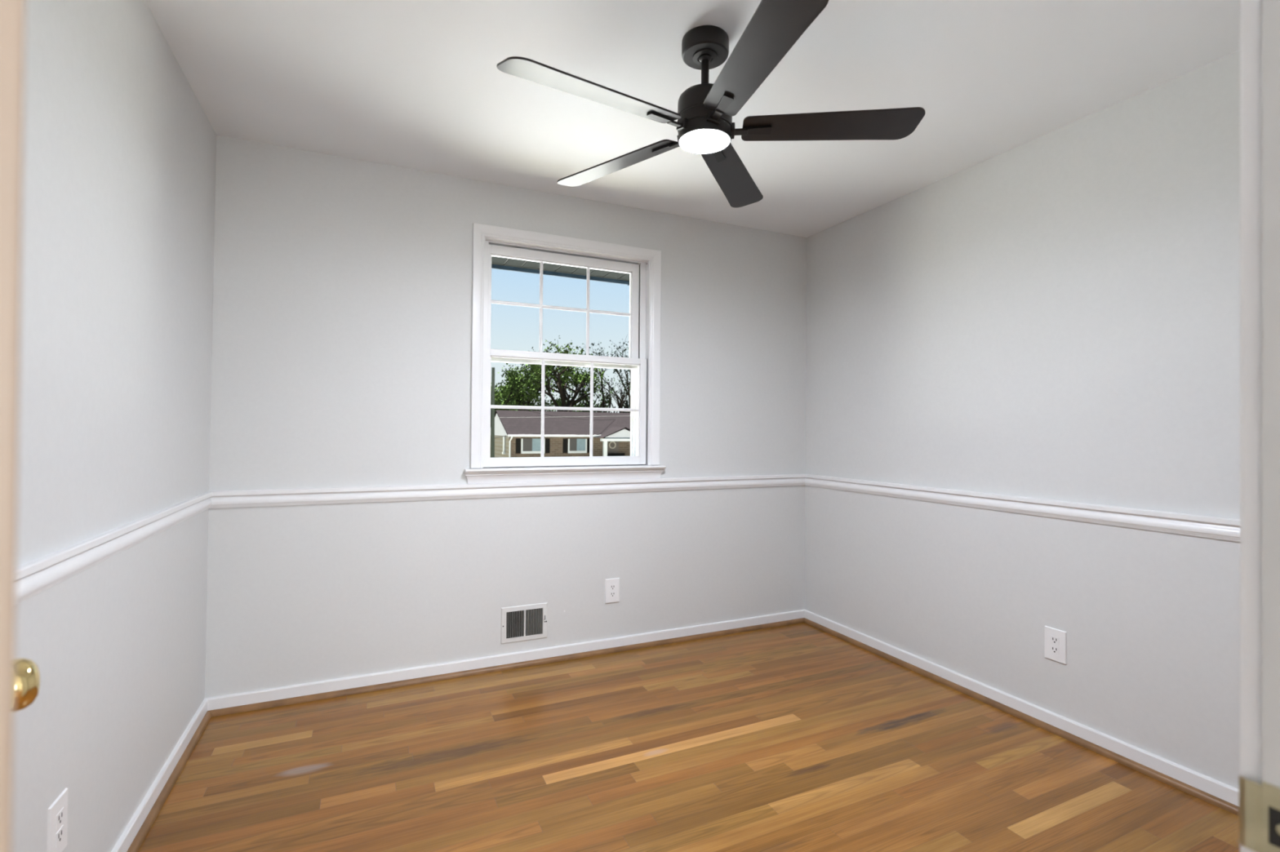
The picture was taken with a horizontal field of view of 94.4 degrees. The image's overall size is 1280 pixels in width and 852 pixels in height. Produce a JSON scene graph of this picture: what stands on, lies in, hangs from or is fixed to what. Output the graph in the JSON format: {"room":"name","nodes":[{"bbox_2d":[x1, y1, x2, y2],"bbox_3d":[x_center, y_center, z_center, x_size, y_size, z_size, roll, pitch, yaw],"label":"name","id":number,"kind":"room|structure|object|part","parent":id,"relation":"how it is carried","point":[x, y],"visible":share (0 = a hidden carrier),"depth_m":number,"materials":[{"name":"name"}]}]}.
{"room":"empty bedroom","nodes":[
{"label":"empty bedroom","id":0,"kind":"room"},
{"bbox_2d":[11,0,216,851],"bbox_3d":[-1.276,-0.026,1.189,0.134,2.460,2.810,1,-1,-25],"label":"wall","id":1,"kind":"structure","parent":0,"point":[119,148],"depth_m":1.52,"materials":[{"name":"paint"}]},
{"bbox_2d":[46,787,67,851],"bbox_3d":[-1.273,0.878,1.296,0.008,0.130,0.084,1,-1,-25],"label":"wall outlet","id":2,"kind":"object","parent":1,"relation":"attached to","point":[57,815],"visible":1,"depth_m":1.29,"materials":[{"name":"white plastic"}]},
{"bbox_2d":[55,825,63,847],"bbox_3d":[-1.270,0.897,1.297,0.002,0.029,0.033,1,-1,-25],"label":"receptacle","id":3,"kind":"object","parent":2,"relation":"attached to","point":[60,828],"depth_m":1.30,"materials":[{"name":"white plastic"}]},
{"bbox_2d":[55,807,63,829],"bbox_3d":[-1.270,0.859,1.298,0.002,0.029,0.033,1,-1,-25],"label":"receptacle","id":4,"kind":"object","parent":2,"relation":"attached to","point":[60,811],"depth_m":1.30,"materials":[{"name":"white plastic"}]},
{"bbox_2d":[15,491,212,604],"bbox_3d":[-1.220,0.304,1.213,0.022,0.072,2.810,1,-1,-25],"label":"trim","id":5,"kind":"structure","parent":1,"relation":"attached to","point":[33,577],"depth_m":1.43,"materials":[{"name":"white paint"}]},
{"bbox_2d":[111,698,207,851],"bbox_3d":[-1.232,1.169,1.204,0.013,0.072,2.810,1,-1,-25],"label":"baseboard","id":6,"kind":"structure","parent":1,"relation":"attached to","point":[122,845],"depth_m":1.90,"materials":[{"name":"white paint"}]},
{"bbox_2d":[126,711,211,851],"bbox_3d":[-1.218,1.194,1.210,0.017,0.022,2.784,1,-1,-25],"label":"trim","id":7,"kind":"structure","parent":1,"relation":"attached to","point":[151,817],"depth_m":1.95,"materials":[{"name":"brown wood"}]},
{"bbox_2d":[204,135,806,697],"bbox_3d":[-0.405,-0.023,3.213,3.401,2.500,0.151,1,-1,-25],"label":"wall","id":8,"kind":"structure","parent":0,"point":[341,357],"depth_m":2.85,"materials":[{"name":"paint"}]},
{"bbox_2d":[204,608,804,711],"bbox_3d":[-0.382,1.191,3.130,3.161,0.072,0.013,1,-1,-25],"label":"baseboard","id":9,"kind":"structure","parent":8,"relation":"attached to","point":[332,685],"depth_m":2.93,"materials":[{"name":"white paint"}]},
{"bbox_2d":[208,617,804,717],"bbox_3d":[-0.376,1.216,3.116,3.135,0.022,0.017,1,-1,-25],"label":"trim","id":10,"kind":"structure","parent":8,"relation":"attached to","point":[251,707],"depth_m":2.92,"materials":[{"name":"brown wood"}]},
{"bbox_2d":[208,474,804,508],"bbox_3d":[-0.373,0.326,3.133,3.161,0.072,0.022,1,-1,-25],"label":"trim","id":11,"kind":"structure","parent":8,"relation":"attached to","point":[277,497],"depth_m":2.93,"materials":[{"name":"white paint"}]},
{"bbox_2d":[500,602,547,644],"bbox_3d":[-0.589,1.010,3.033,0.242,0.183,0.018,1,-1,-25],"label":"air vent","id":12,"kind":"object","parent":8,"relation":"in","point":[525,622],"visible":1,"depth_m":3.04,"materials":[{"name":"white metal"}]},
{"bbox_2d":[491,256,629,285],"bbox_3d":[0.043,-1.567,2.991,4.368,1.148,2.360,1,-1,-25],"label":"roof eave","id":13,"kind":"object","parent":8,"relation":"attached to","point":[497,263],"visible":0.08,"depth_m":3.87,"materials":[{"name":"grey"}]},
{"bbox_2d":[464,222,666,484],"bbox_3d":[-0.384,-0.354,3.191,1.099,1.288,0.182,1,-1,-25],"label":"window","id":14,"kind":"structure","parent":8,"relation":"in","point":[643,266],"depth_m":3.17,"materials":[{"name":"white paint"}]},
{"bbox_3d":[-0.401,-0.628,3.223,0.896,0.598,0.034,1,-1,-25],"label":"sash","id":15,"kind":"part","parent":14,"relation":"part of","materials":[{"name":"white plastic"}]},
{"bbox_3d":[-0.403,-0.350,3.237,0.916,1.176,0.083,1,-1,-25],"label":"frame","id":16,"kind":"part","parent":14,"relation":"part of","materials":[{"name":"white plastic"}]},
{"bbox_3d":[-0.382,-0.086,3.179,0.904,0.596,0.034,1,-1,-25],"label":"sash","id":17,"kind":"part","parent":14,"relation":"part of","materials":[{"name":"white plastic"}]},
{"bbox_3d":[-0.369,0.224,3.146,1.091,0.014,0.092,1,-1,-25],"label":"sill","id":18,"kind":"part","parent":14,"relation":"part of","materials":[{"name":"white paint"}]},
{"bbox_2d":[604,577,619,603],"bbox_3d":[-0.150,0.900,3.239,0.084,0.130,0.008,1,-1,-25],"label":"wall outlet","id":19,"kind":"object","parent":8,"relation":"attached to","point":[611,585],"visible":1,"depth_m":3.24,"materials":[{"name":"white plastic"}]},
{"bbox_2d":[609,591,615,597],"bbox_3d":[-0.149,0.919,3.237,0.033,0.029,0.002,1,-1,-25],"label":"receptacle","id":20,"kind":"object","parent":19,"relation":"attached to","point":[612,594],"depth_m":3.24,"materials":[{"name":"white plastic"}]},
{"bbox_2d":[609,584,615,590],"bbox_3d":[-0.149,0.880,3.237,0.033,0.029,0.002,1,-1,-25],"label":"receptacle","id":21,"kind":"object","parent":19,"relation":"attached to","point":[612,587],"depth_m":3.24,"materials":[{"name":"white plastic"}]},
{"bbox_2d":[137,622,1239,851],"bbox_3d":[0.987,1.274,0.134,3.661,0.120,6.800,1,-1,-25],"label":"floor","id":22,"kind":"structure","parent":0,"point":[801,737],"depth_m":2.09,"materials":[{"name":"brown wood"}]},
{"bbox_2d":[144,0,1239,237],"bbox_3d":[1.016,-1.310,0.137,3.761,0.168,6.760,1,-1,-25],"label":"ceiling","id":23,"kind":"structure","parent":0,"point":[419,85],"depth_m":2.08,"materials":[{"name":"white paint"}]},
{"bbox_2d":[496,0,925,208],"bbox_3d":[0.178,-1.060,1.849,1.245,0.328,1.262,1,-1,-25],"label":"ceiling fan","id":24,"kind":"object","parent":23,"relation":"hanging from","point":[704,125],"visible":1,"depth_m":1.80,"materials":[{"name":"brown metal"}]},
{"bbox_3d":[-0.127,-0.941,1.673,0.542,0.006,0.133,1,12,-32],"label":"blade","id":25,"kind":"part","parent":24,"relation":"part of","materials":[{"name":"laminate"}]},
{"bbox_3d":[-0.091,-0.937,2.130,0.542,0.006,0.133,0,12,40],"label":"blade","id":26,"kind":"part","parent":24,"relation":"part of","materials":[{"name":"black wood"}]},
{"bbox_3d":[0.353,-0.932,2.237,0.133,0.006,0.542,-14,-6,22],"label":"blade","id":27,"kind":"part","parent":24,"relation":"part of","materials":[{"name":"laminate"}]},
{"bbox_3d":[0.296,-0.939,1.499,0.133,0.006,0.542,14,-4,-13],"label":"blade","id":28,"kind":"part","parent":24,"relation":"part of","materials":[{"name":"laminate"}]},
{"bbox_3d":[0.593,-0.934,1.847,0.542,0.006,0.133,0,-13,4],"label":"blade","id":29,"kind":"part","parent":24,"relation":"part of","materials":[{"name":"laminate"}]},
{"bbox_2d":[804,50,1239,789],"bbox_3d":[1.702,0.004,2.550,0.120,2.470,2.810,1,-1,-25],"label":"wall","id":30,"kind":"structure","parent":0,"point":[1055,315],"depth_m":2.41,"materials":[{"name":"paint"}]},
{"bbox_2d":[804,609,1239,806],"bbox_3d":[1.631,1.202,2.513,0.013,0.072,2.810,1,-1,-25],"label":"baseboard","id":31,"kind":"structure","parent":30,"relation":"attached to","point":[1217,788],"depth_m":2.39,"materials":[{"name":"white paint"}]},
{"bbox_2d":[804,617,1239,816],"bbox_3d":[1.617,1.227,2.506,0.017,0.022,2.784,1,-1,-25],"label":"trim","id":32,"kind":"structure","parent":30,"relation":"attached to","point":[1178,784],"depth_m":2.38,"materials":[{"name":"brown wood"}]},
{"bbox_2d":[804,474,1239,542],"bbox_3d":[1.634,0.338,2.518,0.022,0.072,2.810,1,-1,-25],"label":"trim","id":33,"kind":"structure","parent":30,"relation":"attached to","point":[1202,526],"depth_m":2.39,"materials":[{"name":"white paint"}]},
{"bbox_2d":[1044,626,1066,664],"bbox_3d":[1.686,0.889,2.407,0.008,0.130,0.084,1,-1,-25],"label":"wall outlet","id":34,"kind":"object","parent":30,"relation":"attached to","point":[1055,640],"visible":1,"depth_m":2.40,"materials":[{"name":"white plastic"}]},
{"bbox_2d":[1050,644,1058,654],"bbox_3d":[1.683,0.908,2.406,0.002,0.029,0.033,1,-1,-25],"label":"receptacle","id":35,"kind":"object","parent":34,"relation":"attached to","point":[1054,648],"depth_m":2.41,"materials":[{"name":"white plastic"}]},
{"bbox_2d":[1050,635,1058,644],"bbox_3d":[1.683,0.869,2.406,0.002,0.029,0.033,1,-1,-25],"label":"receptacle","id":36,"kind":"object","parent":34,"relation":"attached to","point":[1054,639],"depth_m":2.41,"materials":[{"name":"white plastic"}]},
{"bbox_3d":[0.818,-0.014,0.538,3.401,2.460,0.115,1,-1,-25],"label":"wall","id":37,"kind":"structure","parent":0,"visible":0},
{"bbox_2d":[0,0,40,851],"bbox_3d":[-0.465,0.186,0.384,0.721,2.013,0.160,0,-1,40],"label":"door","id":38,"kind":"structure","parent":37,"relation":"in","point":[20,678],"depth_m":0.17,"materials":[{"name":"white paint"}]},
{"bbox_3d":[-0.665,0.272,0.614,0.061,0.061,0.063,0,-1,40],"label":"knob","id":39,"kind":"part","parent":38,"relation":"part of","materials":[{"name":"gold metal"}]},
{"bbox_2d":[1239,0,1279,851],"bbox_3d":[0.150,0.133,0.232,0.852,2.150,0.143,1,-1,-25],"label":"trim","id":40,"kind":"structure","parent":37,"relation":"attached to","point":[1260,20],"depth_m":0.44,"materials":[{"name":"grey paint"}]},
{"bbox_3d":[0.510,0.167,0.396,0.060,2.090,0.143,1,-1,-25],"label":"casing","id":41,"kind":"part","parent":40,"relation":"part of","materials":[{"name":"white paint"}]},
{"bbox_3d":[0.459,0.287,0.420,0.003,0.056,0.052,1,0,-23],"label":"strike plate","id":42,"kind":"part","parent":40,"relation":"part of","materials":[{"name":"gold metal"}]},
{"label":"outside","id":43,"kind":"structure","parent":0,"visible":0},
{"bbox_3d":[-10.708,4.074,81.971,170.000,0.300,108.000,1,-1,-25],"label":"lawn","id":44,"kind":"structure","parent":43,"visible":0},
{"bbox_2d":[490,367,494,457],"bbox_3d":[-8.083,0.216,32.608,0.245,6.871,0.230,1,-1,-25],"label":"utility pole","id":45,"kind":"object","parent":44,"relation":"on","point":[492,416],"visible":0.6,"depth_m":32.53,"materials":[{"name":"brown wood"}]},
{"bbox_2d":[494,401,607,420],"bbox_3d":[-5.075,-0.886,40.915,0.024,0.767,17.680,0,0,20],"label":"overhead cable","id":46,"kind":"object","parent":45,"relation":"attached to","point":[495,402],"visible":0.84,"depth_m":39.88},
{"bbox_2d":[494,415,630,417],"bbox_3d":[-2.068,-0.751,43.114,0.020,0.849,24.227,0,-1,30],"label":"overhead cable","id":47,"kind":"object","parent":45,"relation":"attached to","point":[629,415],"visible":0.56,"depth_m":34.31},
{"bbox_2d":[490,363,534,415],"bbox_3d":[-14.703,-1.228,56.695,8.738,9.861,6.948,0,0,11],"label":"leafy tree","id":48,"kind":"object","parent":44,"relation":"on","point":[497,393],"visible":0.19,"depth_m":56.97,"materials":[{"name":"green plant"}]},
{"bbox_2d":[495,386,539,410],"bbox_3d":[-15.297,-0.532,67.878,6.304,8.662,9.404,0,-1,28],"label":"leafy tree","id":49,"kind":"object","parent":44,"relation":"on","point":[508,386],"visible":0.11,"depth_m":65.54,"materials":[{"name":"green plant"}]},
{"bbox_2d":[494,351,560,411],"bbox_3d":[-10.732,-2.338,61.756,8.566,12.271,8.704,1,-1,-25],"label":"leafy tree","id":50,"kind":"object","parent":44,"relation":"on","point":[534,395],"visible":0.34,"depth_m":60.85,"materials":[{"name":"green plant"}]},
{"bbox_2d":[510,335,608,412],"bbox_3d":[-8.256,-2.541,60.426,10.028,12.716,12.048,0,0,16],"label":"leafy tree","id":51,"kind":"object","parent":44,"relation":"on","point":[562,384],"visible":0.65,"depth_m":60.09,"materials":[{"name":"green plant"}]},
{"bbox_2d":[489,409,630,457],"bbox_3d":[-3.055,1.307,49.609,17.650,4.940,10.550,1,-1,-25],"label":"brick house","id":52,"kind":"structure","parent":44,"relation":"on","point":[566,437],"depth_m":45.25,"materials":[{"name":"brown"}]},
{"bbox_2d":[515,438,520,453],"bbox_3d":[-8.877,1.459,43.194,0.330,1.080,0.075,1,-1,-25],"label":"shutter","id":53,"kind":"object","parent":52,"relation":"hanging from","point":[517,440],"depth_m":43.17,"materials":[{"name":"paint"}]},
{"bbox_3d":[-8.261,1.386,43.484,0.708,0.920,0.040,1,-1,-25],"label":"pane","id":54,"kind":"part","parent":52,"relation":"part of","materials":[{"name":"grey glass"}]},
{"bbox_2d":[532,438,541,451],"bbox_3d":[-7.564,1.394,43.797,0.821,0.920,0.050,1,-1,-25],"label":"curtain","id":55,"kind":"object","parent":52,"relation":"hanging from","point":[536,442],"depth_m":43.75,"materials":[{"name":"blue fabric"}]},
{"bbox_2d":[545,438,550,453],"bbox_3d":[-6.876,1.482,44.108,0.330,1.080,0.075,1,-1,-25],"label":"shutter","id":56,"kind":"object","parent":52,"relation":"hanging from","point":[547,440],"depth_m":44.08,"materials":[{"name":"paint"}]},
{"bbox_2d":[563,439,567,453],"bbox_3d":[-5.639,1.497,44.674,0.330,1.080,0.075,1,-1,-25],"label":"shutter","id":57,"kind":"object","parent":52,"relation":"hanging from","point":[565,441],"depth_m":44.64,"materials":[{"name":"paint"}]},
{"bbox_3d":[-5.078,1.423,44.939,0.589,0.920,0.040,1,-1,-25],"label":"pane","id":58,"kind":"part","parent":52,"relation":"part of","materials":[{"name":"grey glass"}]},
{"bbox_2d":[577,439,585,450],"bbox_3d":[-4.498,1.430,45.199,0.683,0.920,0.050,1,-1,-25],"label":"curtain","id":59,"kind":"object","parent":52,"relation":"hanging from","point":[580,442],"depth_m":45.18,"materials":[{"name":"blue fabric"}]},
{"bbox_2d":[586,439,589,453],"bbox_3d":[-3.875,1.518,45.480,0.330,1.080,0.075,1,-1,-25],"label":"shutter","id":60,"kind":"object","parent":52,"relation":"hanging from","point":[588,440],"depth_m":45.43,"materials":[{"name":"paint"}]},
{"bbox_3d":[-2.622,2.314,44.343,0.280,2.350,0.260,1,-1,-25],"label":"porch post","id":61,"kind":"part","parent":52,"relation":"part of","materials":[{"name":"white wood"}]},
{"bbox_2d":[608,441,615,448],"bbox_3d":[-2.152,1.477,46.189,0.597,0.613,0.090,1,-1,-25],"label":"wreath","id":62,"kind":"object","parent":52,"relation":"attached to","point":[614,442],"visible":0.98,"depth_m":46.15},
{"bbox_3d":[-2.170,2.273,46.265,1.100,2.270,0.060,1,-1,-25],"label":"door","id":63,"kind":"part","parent":52,"relation":"part of","materials":[{"name":"brown wood"}]},
{"bbox_2d":[607,453,624,456],"bbox_3d":[-1.835,2.754,45.520,1.600,1.300,0.510,1,-1,-25],"label":"bench","id":64,"kind":"object","parent":52,"relation":"on","point":[608,454],"visible":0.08,"depth_m":45.73,"materials":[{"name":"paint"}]},
{"bbox_2d":[550,391,613,413],"bbox_3d":[-6.709,-0.054,66.577,6.768,7.801,7.399,1,-1,-25],"label":"leafy tree","id":65,"kind":"object","parent":44,"relation":"on","point":[559,398],"visible":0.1,"depth_m":65.39,"materials":[{"name":"green plant"}]},
{"bbox_2d":[571,348,631,413],"bbox_3d":[-2.224,-2.070,62.518,8.903,11.896,8.031,1,-1,-32],"label":"bare tree","id":66,"kind":"object","parent":44,"relation":"on","point":[621,402],"visible":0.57,"depth_m":62.15,"materials":[{"name":"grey plant"}]},
{"bbox_2d":[573,334,631,412],"bbox_3d":[-2.529,-3.186,69.952,10.542,14.240,10.446,0,0,2],"label":"bare tree","id":67,"kind":"object","parent":44,"relation":"on","point":[626,380],"visible":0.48,"depth_m":68.03,"materials":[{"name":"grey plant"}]},
{"bbox_2d":[622,400,630,413],"bbox_3d":[-1.531,0.509,64.296,3.339,6.696,3.256,1,-1,-25],"label":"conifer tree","id":68,"kind":"object","parent":44,"relation":"on","point":[626,403],"visible":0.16,"depth_m":64.16,"materials":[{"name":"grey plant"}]}
]}

